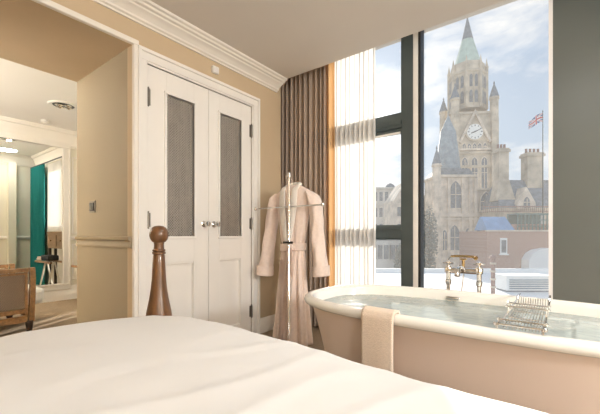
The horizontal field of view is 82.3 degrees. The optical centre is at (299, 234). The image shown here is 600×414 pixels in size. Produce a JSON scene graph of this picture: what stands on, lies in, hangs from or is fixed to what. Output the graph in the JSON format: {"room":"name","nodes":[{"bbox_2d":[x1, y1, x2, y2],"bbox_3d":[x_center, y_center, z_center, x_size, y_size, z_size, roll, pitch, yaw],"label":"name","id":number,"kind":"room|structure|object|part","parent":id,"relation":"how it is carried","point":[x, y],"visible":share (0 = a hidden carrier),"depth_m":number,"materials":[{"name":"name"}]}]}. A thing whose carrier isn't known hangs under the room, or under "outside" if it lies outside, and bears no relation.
{"room":"hotel room","nodes":[
{"label":"hotel room","id":0,"kind":"room"},
{"bbox_2d":[0,58,76,131],"bbox_3d":[-3.548,-1.675,3.307,2.747,0.150,4.150,0,0,37],"label":"ceiling","id":1,"kind":"structure","parent":0,"point":[25,91],"depth_m":3.93,"materials":[{"name":"white paint"}]},
{"bbox_2d":[47,100,76,110],"bbox_3d":[-2.914,-1.588,4.225,0.330,0.024,0.330,0,0,37],"label":"recessed light","id":2,"kind":"object","parent":1,"relation":"in","point":[58,104],"visible":0.95,"depth_m":4.19,"materials":[{"name":"white plastic"}]},
{"bbox_2d":[70,149,76,284],"bbox_3d":[-4.600,-0.300,4.110,0.100,2.600,4.150,0,0,37],"label":"wall","id":3,"kind":"structure","parent":0,"point":[73,151],"depth_m":5.40,"materials":[{"name":"paint"}]},
{"bbox_2d":[0,131,70,290],"bbox_3d":[-4.307,-0.295,4.370,0.050,2.250,2.420,0,0,37],"label":"wall mirror","id":4,"kind":"object","parent":3,"relation":"attached to","point":[35,173],"visible":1,"depth_m":5.00,"materials":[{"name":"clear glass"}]},
{"bbox_2d":[0,115,76,149],"bbox_3d":[-4.539,-1.475,4.000,0.130,0.250,3.850,0,0,37],"label":"trim","id":5,"kind":"structure","parent":3,"relation":"attached to","point":[7,124],"depth_m":4.96,"materials":[{"name":"paint"}]},
{"bbox_2d":[40,284,76,302],"bbox_3d":[-4.582,0.890,4.033,0.022,0.220,3.850,0,0,37],"label":"baseboard","id":6,"kind":"structure","parent":3,"relation":"attached to","point":[63,294],"depth_m":5.24,"materials":[{"name":"paint"}]},
{"bbox_2d":[72,157,76,279],"bbox_3d":[-3.520,-0.260,5.430,0.014,1.920,0.160,0,0,37],"label":"trim","id":7,"kind":"structure","parent":3,"relation":"attached to","point":[72,157],"depth_m":5.37,"materials":[{"name":"paint"}]},
{"bbox_2d":[77,49,126,323],"bbox_3d":[-1.601,-0.335,2.833,0.923,2.670,0.100,0,0,37],"label":"wall reveal","id":8,"kind":"structure","parent":0,"point":[101,94],"depth_m":2.77,"materials":[{"name":"paint"}]},
{"bbox_2d":[89,201,95,212],"bbox_3d":[-1.737,-0.235,2.863,0.110,0.100,0.016,0,0,37],"label":"light switch","id":9,"kind":"object","parent":8,"relation":"attached to","point":[92,204],"visible":1,"depth_m":2.85,"materials":[{"name":"metal"}]},
{"bbox_2d":[75,236,130,247],"bbox_3d":[-1.609,0.052,2.761,0.970,0.085,0.024,0,0,37],"label":"trim","id":10,"kind":"structure","parent":8,"relation":"attached to","point":[96,241],"depth_m":2.70,"materials":[{"name":"paint"}]},
{"bbox_2d":[0,0,280,317],"bbox_3d":[-2.388,-0.500,1.736,1.003,3.000,5.860,0,0,37],"label":"wall","id":11,"kind":"structure","parent":0,"point":[34,35],"depth_m":2.58,"materials":[{"name":"paint"}]},
{"bbox_2d":[32,0,138,316],"bbox_3d":[-1.616,-0.203,1.913,0.034,2.405,1.450,0,0,37],"label":"trim","id":12,"kind":"structure","parent":11,"relation":"attached to","point":[50,4],"depth_m":2.45,"materials":[{"name":"paint"}]},
{"bbox_2d":[92,0,286,92],"bbox_3d":[-1.949,-1.591,1.356,0.155,0.108,5.790,0,0,37],"label":"trim","id":13,"kind":"structure","parent":11,"relation":"attached to","point":[146,13],"depth_m":2.77,"materials":[{"name":"paint"}]},
{"bbox_2d":[211,65,218,74],"bbox_3d":[-0.748,-1.457,3.028,0.036,0.060,0.066,0,0,37],"label":"sensor","id":14,"kind":"object","parent":11,"relation":"attached to","point":[214,69],"visible":1,"depth_m":3.01,"materials":[{"name":"white plastic"}]},
{"bbox_2d":[260,314,274,333],"bbox_3d":[-0.311,0.925,3.612,0.022,0.150,0.355,0,0,37],"label":"baseboard","id":15,"kind":"structure","parent":11,"relation":"attached to","point":[266,323],"depth_m":3.56,"materials":[{"name":"paint"}]},
{"bbox_2d":[0,298,324,350],"bbox_3d":[-1.150,1.050,1.130,9.200,0.100,6.400,0,0,37],"label":"floor","id":16,"kind":"structure","parent":0,"point":[63,312],"depth_m":4.01,"materials":[{"name":"carpet"}]},
{"bbox_2d":[0,264,43,331],"bbox_3d":[-3.255,0.500,3.416,0.792,1.000,1.020,0,0,37],"label":"armchair","id":17,"kind":"object","parent":16,"relation":"on","point":[17,296],"visible":0.88,"depth_m":3.42,"materials":[{"name":"brown wood"}]},
{"bbox_3d":[-3.571,0.450,3.594,0.056,0.900,0.919,0,0,37],"label":"frame","id":18,"kind":"part","parent":17,"relation":"part of","materials":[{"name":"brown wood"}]},
{"bbox_3d":[-3.008,0.570,3.146,0.012,0.340,0.790,0,0,37],"label":"cane panel","id":19,"kind":"part","parent":17,"relation":"part of","materials":[{"name":"brown wicker"}]},
{"bbox_3d":[-2.750,0.932,3.484,0.072,0.136,0.070,0,0,37],"label":"leg","id":20,"kind":"part","parent":17,"relation":"part of","materials":[{"name":"brown wood"}]},
{"bbox_2d":[28,284,43,303],"bbox_3d":[-3.232,0.635,3.442,0.655,0.170,0.950,0,0,37],"label":"seat cushion","id":21,"kind":"object","parent":17,"relation":"on","point":[39,291],"depth_m":3.58,"materials":[{"name":"white fabric"}]},
{"bbox_2d":[146,226,171,315],"bbox_3d":[-0.483,0.476,0.343,2.184,1.048,2.062,0,0,37],"label":"bed","id":22,"kind":"object","parent":16,"relation":"on","point":[159,303],"visible":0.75,"depth_m":1.70,"materials":[{"name":"wood"}]},
{"bbox_2d":[0,315,547,413],"bbox_3d":[-0.418,0.547,0.315,2.197,0.428,1.923,0,0,37],"label":"duvet","id":23,"kind":"object","parent":22,"relation":"on","point":[154,364],"visible":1,"depth_m":0.83,"materials":[{"name":"fabric"}]},
{"bbox_2d":[138,45,259,333],"bbox_3d":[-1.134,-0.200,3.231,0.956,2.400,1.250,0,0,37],"label":"double door","id":24,"kind":"structure","parent":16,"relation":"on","point":[189,185],"depth_m":2.91,"materials":[{"name":"paint"}]},
{"bbox_3d":[-0.986,-0.143,2.787,0.041,2.256,0.557,0,0,37],"label":"door","id":25,"kind":"part","parent":24,"relation":"part of","materials":[{"name":"white wood"}]},
{"bbox_3d":[-1.001,-0.545,2.807,0.020,1.150,0.250,0,0,37],"label":"fabric panel","id":26,"kind":"part","parent":24,"relation":"part of","materials":[{"name":"grey fabric"}]},
{"bbox_3d":[-0.977,0.545,2.800,0.024,0.650,0.285,0,0,37],"label":"moulding","id":27,"kind":"part","parent":24,"relation":"part of","materials":[{"name":"white wood"}]},
{"bbox_2d":[167,95,192,235],"bbox_3d":[-0.978,-0.545,2.788,0.006,1.114,0.254,0,0,37],"label":"lattice grille","id":28,"kind":"object","parent":24,"relation":"attached to","point":[180,100],"depth_m":2.79,"materials":[{"name":"metal"}]},
{"bbox_3d":[-0.973,-0.545,2.785,0.042,1.154,0.294,0,0,37],"label":"panel moulding","id":29,"kind":"part","parent":24,"relation":"part of","materials":[{"name":"white wood"}]},
{"bbox_3d":[-0.802,-0.095,2.936,0.070,0.054,0.054,0,0,37],"label":"knob","id":30,"kind":"part","parent":24,"relation":"part of","materials":[{"name":"silver metal"}]},
{"bbox_3d":[-0.738,-0.095,3.020,0.070,0.054,0.054,0,0,37],"label":"knob","id":31,"kind":"part","parent":24,"relation":"part of","materials":[{"name":"silver metal"}]},
{"bbox_3d":[-0.682,-0.545,3.225,0.020,1.150,0.258,0,0,37],"label":"fabric panel","id":32,"kind":"part","parent":24,"relation":"part of","materials":[{"name":"grey fabric"}]},
{"bbox_3d":[-0.659,-0.143,3.215,0.041,2.256,0.513,0,0,37],"label":"door","id":33,"kind":"part","parent":24,"relation":"part of","materials":[{"name":"white wood"}]},
{"bbox_3d":[-0.661,0.545,3.215,0.024,0.650,0.292,0,0,37],"label":"moulding","id":34,"kind":"part","parent":24,"relation":"part of","materials":[{"name":"white wood"}]},
{"bbox_2d":[220,114,239,235],"bbox_3d":[-0.658,-0.545,3.206,0.006,1.114,0.262,0,0,37],"label":"lattice grille","id":35,"kind":"object","parent":24,"relation":"attached to","point":[231,117],"depth_m":3.22,"materials":[{"name":"metal"}]},
{"bbox_3d":[-0.653,-0.545,3.203,0.042,1.154,0.302,0,0,37],"label":"panel moulding","id":36,"kind":"part","parent":24,"relation":"part of","materials":[{"name":"white wood"}]},
{"bbox_2d":[254,172,323,340],"bbox_3d":[-0.131,0.225,2.967,0.762,1.550,0.287,0,0,23],"label":"towel stand","id":37,"kind":"object","parent":16,"relation":"on","point":[288,242],"visible":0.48,"depth_m":2.97,"materials":[{"name":"silver metal"}]},
{"bbox_2d":[304,284,599,413],"bbox_3d":[0.818,0.664,1.615,1.740,0.671,0.860,0,0,37],"label":"bathtub","id":38,"kind":"object","parent":16,"relation":"on","point":[454,346],"visible":0.78,"depth_m":1.36,"materials":[{"name":"ceramic"}]},
{"bbox_2d":[361,305,399,371],"bbox_3d":[0.352,0.553,1.479,0.149,0.484,0.118,0,0,37],"label":"bath towel","id":39,"kind":"object","parent":38,"relation":"on","point":[377,323],"visible":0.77,"depth_m":1.43,"materials":[{"name":"beige fabric"}]},
{"bbox_2d":[324,294,594,325],"bbox_3d":[0.818,0.390,1.615,1.613,0.004,0.737,0,0,37],"label":"water","id":40,"kind":"object","parent":38,"relation":"in","point":[362,294],"visible":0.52,"depth_m":1.97,"materials":[{"name":"clear liquid"}]},
{"bbox_2d":[493,293,550,334],"bbox_3d":[0.992,0.322,1.488,0.158,0.054,0.830,0,0,37],"label":"rack","id":41,"kind":"object","parent":38,"relation":"on","point":[543,329],"visible":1,"depth_m":1.39,"materials":[{"name":"silver metal"}]},
{"bbox_3d":[0.746,0.317,1.167,0.158,0.023,0.011,0,0,37],"label":"cross rail","id":42,"kind":"part","parent":41,"relation":"part of","materials":[{"name":"silver metal"}]},
{"bbox_3d":[0.795,0.317,1.230,0.158,0.023,0.011,0,0,37],"label":"cross rail","id":43,"kind":"part","parent":41,"relation":"part of","materials":[{"name":"silver metal"}]},
{"bbox_2d":[502,297,547,333],"bbox_3d":[0.980,0.332,1.472,0.123,0.030,0.633,0,0,37],"label":"wire tray","id":44,"kind":"object","parent":41,"relation":"on","point":[545,324],"depth_m":1.42,"materials":[{"name":"silver metal"}]},
{"bbox_3d":[0.934,0.311,1.413,0.158,0.033,0.011,0,0,37],"label":"cross rail","id":45,"kind":"part","parent":41,"relation":"part of","materials":[{"name":"silver metal"}]},
{"bbox_3d":[0.989,0.311,1.485,0.158,0.033,0.011,0,0,37],"label":"cross rail","id":46,"kind":"part","parent":41,"relation":"part of","materials":[{"name":"silver metal"}]},
{"bbox_2d":[443,255,484,291],"bbox_3d":[0.996,0.574,2.123,0.250,0.893,0.223,0,0,37],"label":"tap","id":47,"kind":"object","parent":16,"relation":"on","point":[478,270],"visible":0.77,"depth_m":2.15,"materials":[{"name":"silver metal"}]},
{"bbox_3d":[0.966,0.187,2.232,0.054,0.046,0.054,0,0,-8],"label":"cross handle","id":48,"kind":"part","parent":47,"relation":"part of","materials":[{"name":"silver metal"}]},
{"bbox_3d":[0.985,0.218,2.108,0.032,0.067,0.186,0,0,37],"label":"spout","id":49,"kind":"part","parent":47,"relation":"part of","materials":[{"name":"silver metal"}]},
{"bbox_3d":[1.109,0.187,2.123,0.054,0.046,0.054,0,0,-8],"label":"cross handle","id":50,"kind":"part","parent":47,"relation":"part of","materials":[{"name":"silver metal"}]},
{"bbox_2d":[150,0,505,78],"bbox_3d":[0.155,-1.825,-0.250,5.450,0.360,5.790,0,0,37],"label":"ceiling","id":51,"kind":"structure","parent":0,"point":[291,38],"depth_m":2.65,"materials":[{"name":"paint"}]},
{"bbox_2d":[375,0,516,49],"bbox_3d":[1.993,-2.050,2.404,5.750,0.100,0.660,0,0,37],"label":"window frame","id":52,"kind":"structure","parent":0,"point":[506,1],"depth_m":3.18,"materials":[{"name":"paint"}]},
{"bbox_2d":[281,62,334,326],"bbox_3d":[0.072,-0.502,3.795,0.749,2.975,0.125,0,0,37],"label":"curtain","id":53,"kind":"object","parent":52,"relation":"hanging from","point":[307,98],"visible":0.55,"depth_m":3.73,"materials":[{"name":"brown fabric"}]},
{"bbox_2d":[335,48,375,285],"bbox_3d":[0.552,-0.505,3.465,0.472,2.970,0.078,0,0,37],"label":"sheer curtain","id":54,"kind":"object","parent":52,"relation":"hanging from","point":[355,139],"visible":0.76,"depth_m":3.45,"materials":[{"name":"white fabric"}]},
{"bbox_2d":[553,0,599,303],"bbox_3d":[3.189,-0.500,1.749,3.054,3.000,0.250,0,0,37],"label":"wall pier","id":55,"kind":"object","parent":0,"point":[576,23],"visible":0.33,"depth_m":2.49,"materials":[{"name":"paint"}]},
{"bbox_3d":[0.928,0.800,3.443,2.596,0.400,0.200,0,0,37],"label":"wall","id":56,"kind":"structure","parent":0,"visible":0},
{"bbox_2d":[375,0,552,298],"bbox_3d":[0.895,-0.680,3.400,2.596,2.640,0.130,0,0,37],"label":"window","id":57,"kind":"structure","parent":56,"relation":"in","point":[409,122],"depth_m":3.21,"materials":[{"name":"metal"}]},
{"label":"outside","id":58,"kind":"structure","parent":0,"visible":0},
{"bbox_3d":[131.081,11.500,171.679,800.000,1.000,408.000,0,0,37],"label":"ground","id":59,"kind":"structure","parent":58,"visible":0},
{"bbox_2d":[376,183,394,239],"bbox_3d":[19.111,-1.840,98.750,16.618,25.679,8.500,0,0,0],"label":"building","id":60,"kind":"structure","parent":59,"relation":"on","point":[382,193],"depth_m":95.00,"materials":[{"name":"stone"}]},
{"bbox_2d":[376,239,400,267],"bbox_3d":[12.748,5.019,57.940,9.781,11.962,6.120,0,0,0],"label":"house","id":61,"kind":"structure","parent":59,"relation":"on","point":[385,249],"depth_m":55.00,"materials":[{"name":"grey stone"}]},
{"bbox_2d":[384,184,400,224],"bbox_3d":[23.834,-0.404,79.450,6.560,22.808,9.100,0,0,0],"label":"gabled house","id":62,"kind":"structure","parent":59,"relation":"on","point":[392,205],"depth_m":76.85,"materials":[{"name":"stone"}]},
{"bbox_2d":[393,243,400,267],"bbox_3d":[12.938,5.980,44.011,2.111,10.060,2.033,0,0,0],"label":"street tree","id":63,"kind":"object","parent":59,"relation":"on","point":[397,261],"visible":0.2,"depth_m":43.76,"materials":[{"name":"green plant"}]},
{"bbox_2d":[424,206,438,267],"bbox_3d":[19.553,3.266,51.973,2.854,15.480,2.848,0,0,0],"label":"street tree","id":64,"kind":"object","parent":59,"relation":"on","point":[429,241],"visible":0.81,"depth_m":51.58,"materials":[{"name":"green plant"}]},
{"bbox_2d":[424,116,490,267],"bbox_3d":[43.972,-11.555,94.000,18.849,45.111,10.400,0,0,0],"label":"church building","id":65,"kind":"structure","parent":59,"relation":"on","point":[456,201],"depth_m":89.90,"materials":[{"name":"stone"}]},
{"bbox_2d":[439,18,498,187],"bbox_3d":[56.857,-32.541,116.500,15.200,87.082,15.200,0,0,6],"label":"clock tower","id":66,"kind":"structure","parent":59,"relation":"on","point":[477,128],"depth_m":110.75,"materials":[{"name":"stone"}]},
{"bbox_2d":[459,109,491,150],"bbox_3d":[56.194,-33.792,110.185,10.000,13.066,0.900,0,0,6],"label":"clock","id":67,"kind":"object","parent":66,"relation":"on","point":[475,127],"depth_m":110.18,"materials":[{"name":"stone"}]},
{"bbox_2d":[459,213,548,267],"bbox_3d":[31.013,4.025,49.200,12.003,13.950,9.600,0,0,0],"label":"brick building","id":68,"kind":"structure","parent":59,"relation":"on","point":[520,240],"depth_m":46.00,"materials":[{"name":"brick"}]},
{"bbox_3d":[27.291,1.509,46.000,0.617,1.676,0.200,0,0,0],"label":"pane","id":69,"kind":"part","parent":68,"relation":"part of","materials":[{"name":"grey glass"}]},
{"bbox_2d":[479,144,548,230],"bbox_3d":[55.080,-5.712,86.350,24.196,33.424,11.900,0,0,0],"label":"chimneys","id":70,"kind":"object","parent":59,"relation":"on","point":[506,196],"visible":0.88,"depth_m":83.80,"materials":[{"name":"stone"}]},
{"bbox_3d":[52.595,-6.036,80.450,19.225,1.554,0.100,0,0,0],"label":"railing","id":71,"kind":"part","parent":70,"relation":"part of","materials":[{"name":"grey metal"}]},
{"bbox_2d":[541,111,544,223],"bbox_3d":[49.551,-7.255,70.000,0.700,36.510,0.666,0,0,0],"label":"flagpole","id":72,"kind":"object","parent":59,"relation":"on","point":[542,111],"visible":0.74,"depth_m":69.97,"materials":[{"name":"metal"}]},
{"bbox_2d":[529,113,541,128],"bbox_3d":[48.138,-23.259,70.039,2.666,3.281,0.422,0,0,0],"label":"flag","id":73,"kind":"object","parent":72,"relation":"attached to","point":[538,118],"visible":1,"depth_m":70.02,"materials":[{"name":"fabric"}]},
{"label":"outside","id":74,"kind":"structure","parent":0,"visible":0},
{"bbox_2d":[376,268,548,298],"bbox_3d":[13.391,4.000,26.500,34.000,0.800,21.000,0,0,0],"label":"terrace","id":75,"kind":"object","parent":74,"point":[435,278],"visible":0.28,"depth_m":30.83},
{"bbox_2d":[490,255,495,293],"bbox_3d":[9.847,2.500,17.500,0.320,3.000,0.312,0,0,0],"label":"vent pipe","id":76,"kind":"object","parent":75,"relation":"on","point":[492,257],"visible":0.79,"depth_m":17.41,"materials":[{"name":"metal"}]},
{"bbox_2d":[495,273,548,291],"bbox_3d":[16.053,3.425,24.795,3.300,1.150,1.710,0,0,0],"label":"rooftop unit","id":77,"kind":"object","parent":75,"relation":"on","point":[508,282],"visible":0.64,"depth_m":24.00,"materials":[{"name":"white metal"}]},
{"bbox_3d":[-0.103,-0.438,3.062,0.398,0.207,0.171,0,0,37],"label":"hanger","id":78,"kind":"object","parent":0,"visible":0},
{"bbox_2d":[256,182,329,346],"bbox_3d":[-0.091,0.241,3.128,0.807,1.453,0.266,0,0,37],"label":"bathrobe","id":79,"kind":"object","parent":78,"relation":"hanging from","point":[300,332],"visible":0.96,"depth_m":3.02,"materials":[{"name":"fabric"}]}
]}

